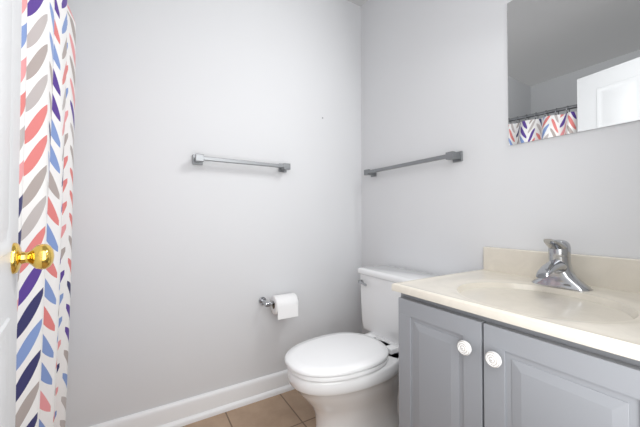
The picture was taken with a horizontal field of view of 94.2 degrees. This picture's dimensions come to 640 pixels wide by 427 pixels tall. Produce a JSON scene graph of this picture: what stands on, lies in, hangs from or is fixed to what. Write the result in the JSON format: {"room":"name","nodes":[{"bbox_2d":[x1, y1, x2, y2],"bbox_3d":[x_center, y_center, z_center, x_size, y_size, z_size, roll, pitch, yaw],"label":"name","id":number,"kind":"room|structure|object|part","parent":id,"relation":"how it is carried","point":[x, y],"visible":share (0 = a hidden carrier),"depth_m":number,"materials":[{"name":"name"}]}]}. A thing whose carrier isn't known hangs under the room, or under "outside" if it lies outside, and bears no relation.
{"room":"bathroom","nodes":[
{"label":"bathroom","id":0,"kind":"room"},
{"bbox_2d":[65,0,361,426],"bbox_3d":[-0.775,-0.211,1.458,2.640,2.440,0.120,1,-1,-31],"label":"wall","id":1,"kind":"structure","parent":0,"point":[181,264],"depth_m":1.50,"materials":[{"name":"paint"}]},
{"bbox_2d":[90,369,294,426],"bbox_3d":[-0.736,0.953,1.375,2.398,0.110,0.028,1,-1,-31],"label":"baseboard","id":2,"kind":"structure","parent":1,"relation":"attached to","point":[186,411],"depth_m":1.48,"materials":[{"name":"white wood"}]},
{"bbox_2d":[192,154,289,171],"bbox_3d":[-0.396,-0.266,1.575,0.508,0.048,0.069,1,-1,-31],"label":"towel rail","id":3,"kind":"object","parent":1,"relation":"attached to","point":[198,159],"visible":1,"depth_m":1.52,"materials":[{"name":"silver metal"}]},
{"bbox_2d":[259,293,297,319],"bbox_3d":[-0.220,0.501,1.635,0.199,0.114,0.131,1,-1,-31],"label":"toilet paper holder","id":4,"kind":"object","parent":1,"relation":"attached to","point":[283,306],"visible":1,"depth_m":1.60,"materials":[{"name":"white paper"}]},
{"bbox_2d":[182,389,315,426],"bbox_3d":[-0.354,1.048,0.745,2.640,0.100,1.740,1,-1,-31],"label":"floor","id":5,"kind":"structure","parent":0,"point":[293,408],"depth_m":1.49,"materials":[{"name":"tile"}]},
{"bbox_2d":[284,265,438,426],"bbox_3d":[0.198,0.656,1.387,0.765,0.704,0.527,1,-1,-31],"label":"toilet","id":6,"kind":"object","parent":5,"relation":"on","point":[346,379],"visible":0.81,"depth_m":1.26,"materials":[{"name":"white ceramic"}]},
{"bbox_3d":[0.074,0.606,1.305,0.469,0.022,0.348,1,-1,-31],"label":"seat lid","id":7,"kind":"part","parent":6,"relation":"part of","materials":[{"name":"white plastic"}]},
{"bbox_3d":[0.078,0.629,1.307,0.460,0.018,0.342,1,-1,-31],"label":"seat","id":8,"kind":"part","parent":6,"relation":"part of","materials":[{"name":"white plastic"}]},
{"bbox_3d":[0.239,0.383,1.647,0.024,0.024,0.071,1,-1,-31],"label":"lever","id":9,"kind":"part","parent":6,"relation":"part of","materials":[{"name":"silver metal"}]},
{"bbox_3d":[0.433,0.322,1.535,0.214,0.032,0.527,1,-1,-31],"label":"tank lid","id":10,"kind":"part","parent":6,"relation":"part of","materials":[{"name":"white ceramic"}]},
{"bbox_3d":[0.435,0.491,1.533,0.194,0.306,0.503,1,-1,-31],"label":"tank","id":11,"kind":"part","parent":6,"relation":"part of","materials":[{"name":"white ceramic"}]},
{"bbox_2d":[392,239,639,426],"bbox_3d":[0.642,0.539,0.865,0.577,0.921,0.652,1,-1,-31],"label":"bathroom vanity","id":12,"kind":"object","parent":5,"relation":"on","point":[506,337],"visible":1,"depth_m":0.78,"materials":[{"name":"grey wood"}]},
{"bbox_3d":[0.343,0.571,0.874,0.023,0.587,0.283,1,-1,-31],"label":"door","id":13,"kind":"part","parent":12,"relation":"part of","materials":[{"name":"grey wood"}]},
{"bbox_3d":[0.378,0.348,0.774,0.028,0.037,0.037,1,-1,-31],"label":"door knob","id":14,"kind":"part","parent":12,"relation":"part of","materials":[{"name":"ceramic"}]},
{"bbox_3d":[0.416,0.347,0.711,0.028,0.037,0.037,1,-1,-31],"label":"door knob","id":15,"kind":"part","parent":12,"relation":"part of","materials":[{"name":"ceramic"}]},
{"bbox_3d":[0.503,0.567,0.611,0.023,0.587,0.325,1,-1,-31],"label":"door","id":16,"kind":"part","parent":12,"relation":"part of","materials":[{"name":"grey wood"}]},
{"bbox_2d":[531,239,593,292],"bbox_3d":[0.748,0.161,0.957,0.170,0.161,0.164,1,-1,-31],"label":"faucet","id":17,"kind":"object","parent":12,"relation":"on","point":[557,275],"depth_m":0.95,"materials":[{"name":"silver metal"}]},
{"bbox_2d":[348,0,367,6],"bbox_3d":[-0.354,-1.492,0.785,2.640,0.100,1.740,1,-1,-31],"label":"ceiling","id":18,"kind":"structure","parent":0,"point":[360,3],"depth_m":2.00,"materials":[{"name":"paint"}]},
{"bbox_2d":[361,0,639,333],"bbox_3d":[0.754,-0.213,1.367,0.120,2.440,1.620,1,-1,-31],"label":"wall","id":19,"kind":"structure","parent":0,"point":[434,78],"depth_m":1.39,"materials":[{"name":"paint"}]},
{"bbox_2d":[364,151,462,176],"bbox_3d":[0.472,-0.265,1.647,0.069,0.048,0.640,1,-1,-31],"label":"towel rail","id":20,"kind":"object","parent":19,"relation":"attached to","point":[454,156],"visible":1,"depth_m":1.50,"materials":[{"name":"silver metal"}]},
{"bbox_2d":[483,246,639,317],"bbox_3d":[0.880,0.199,1.012,0.022,0.121,0.648,1,-1,-31],"label":"backsplash","id":21,"kind":"structure","parent":19,"relation":"attached to","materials":[{"name":"stone"}]},
{"bbox_2d":[507,0,639,145],"bbox_3d":[0.905,-0.574,1.002,0.006,0.587,0.510,1,-1,-31],"label":"mirror","id":22,"kind":"object","parent":19,"relation":"attached to","point":[573,66],"visible":1,"depth_m":1.04,"materials":[{"name":"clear mirror"}]},
{"bbox_3d":[0.066,-0.233,0.073,2.400,2.440,0.120,1,-1,-31],"label":"wall","id":23,"kind":"structure","parent":0,"visible":0},
{"bbox_2d":[0,0,53,426],"bbox_3d":[-0.396,-0.027,0.345,0.104,2.013,0.800,1,-1,-39],"label":"door","id":24,"kind":"structure","parent":23,"relation":"in","point":[13,257],"depth_m":0.55,"materials":[{"name":"white"}]},
{"label":"knob","id":25,"kind":"part","parent":24,"relation":"part of","materials":[{"name":"gold metal"}]},
{"bbox_3d":[-0.690,-0.848,0.571,0.064,0.138,1.498,1,-1,-31],"label":"curtain rod","id":26,"kind":"object","parent":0,"visible":0},
{"bbox_2d":[15,0,75,426],"bbox_3d":[-0.817,0.051,0.840,0.106,1.786,0.835,1,-1,-31],"label":"curtain","id":27,"kind":"object","parent":26,"relation":"hanging from","point":[47,96],"visible":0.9,"depth_m":0.81,"materials":[{"name":"multicoloured fabric"}]}
]}

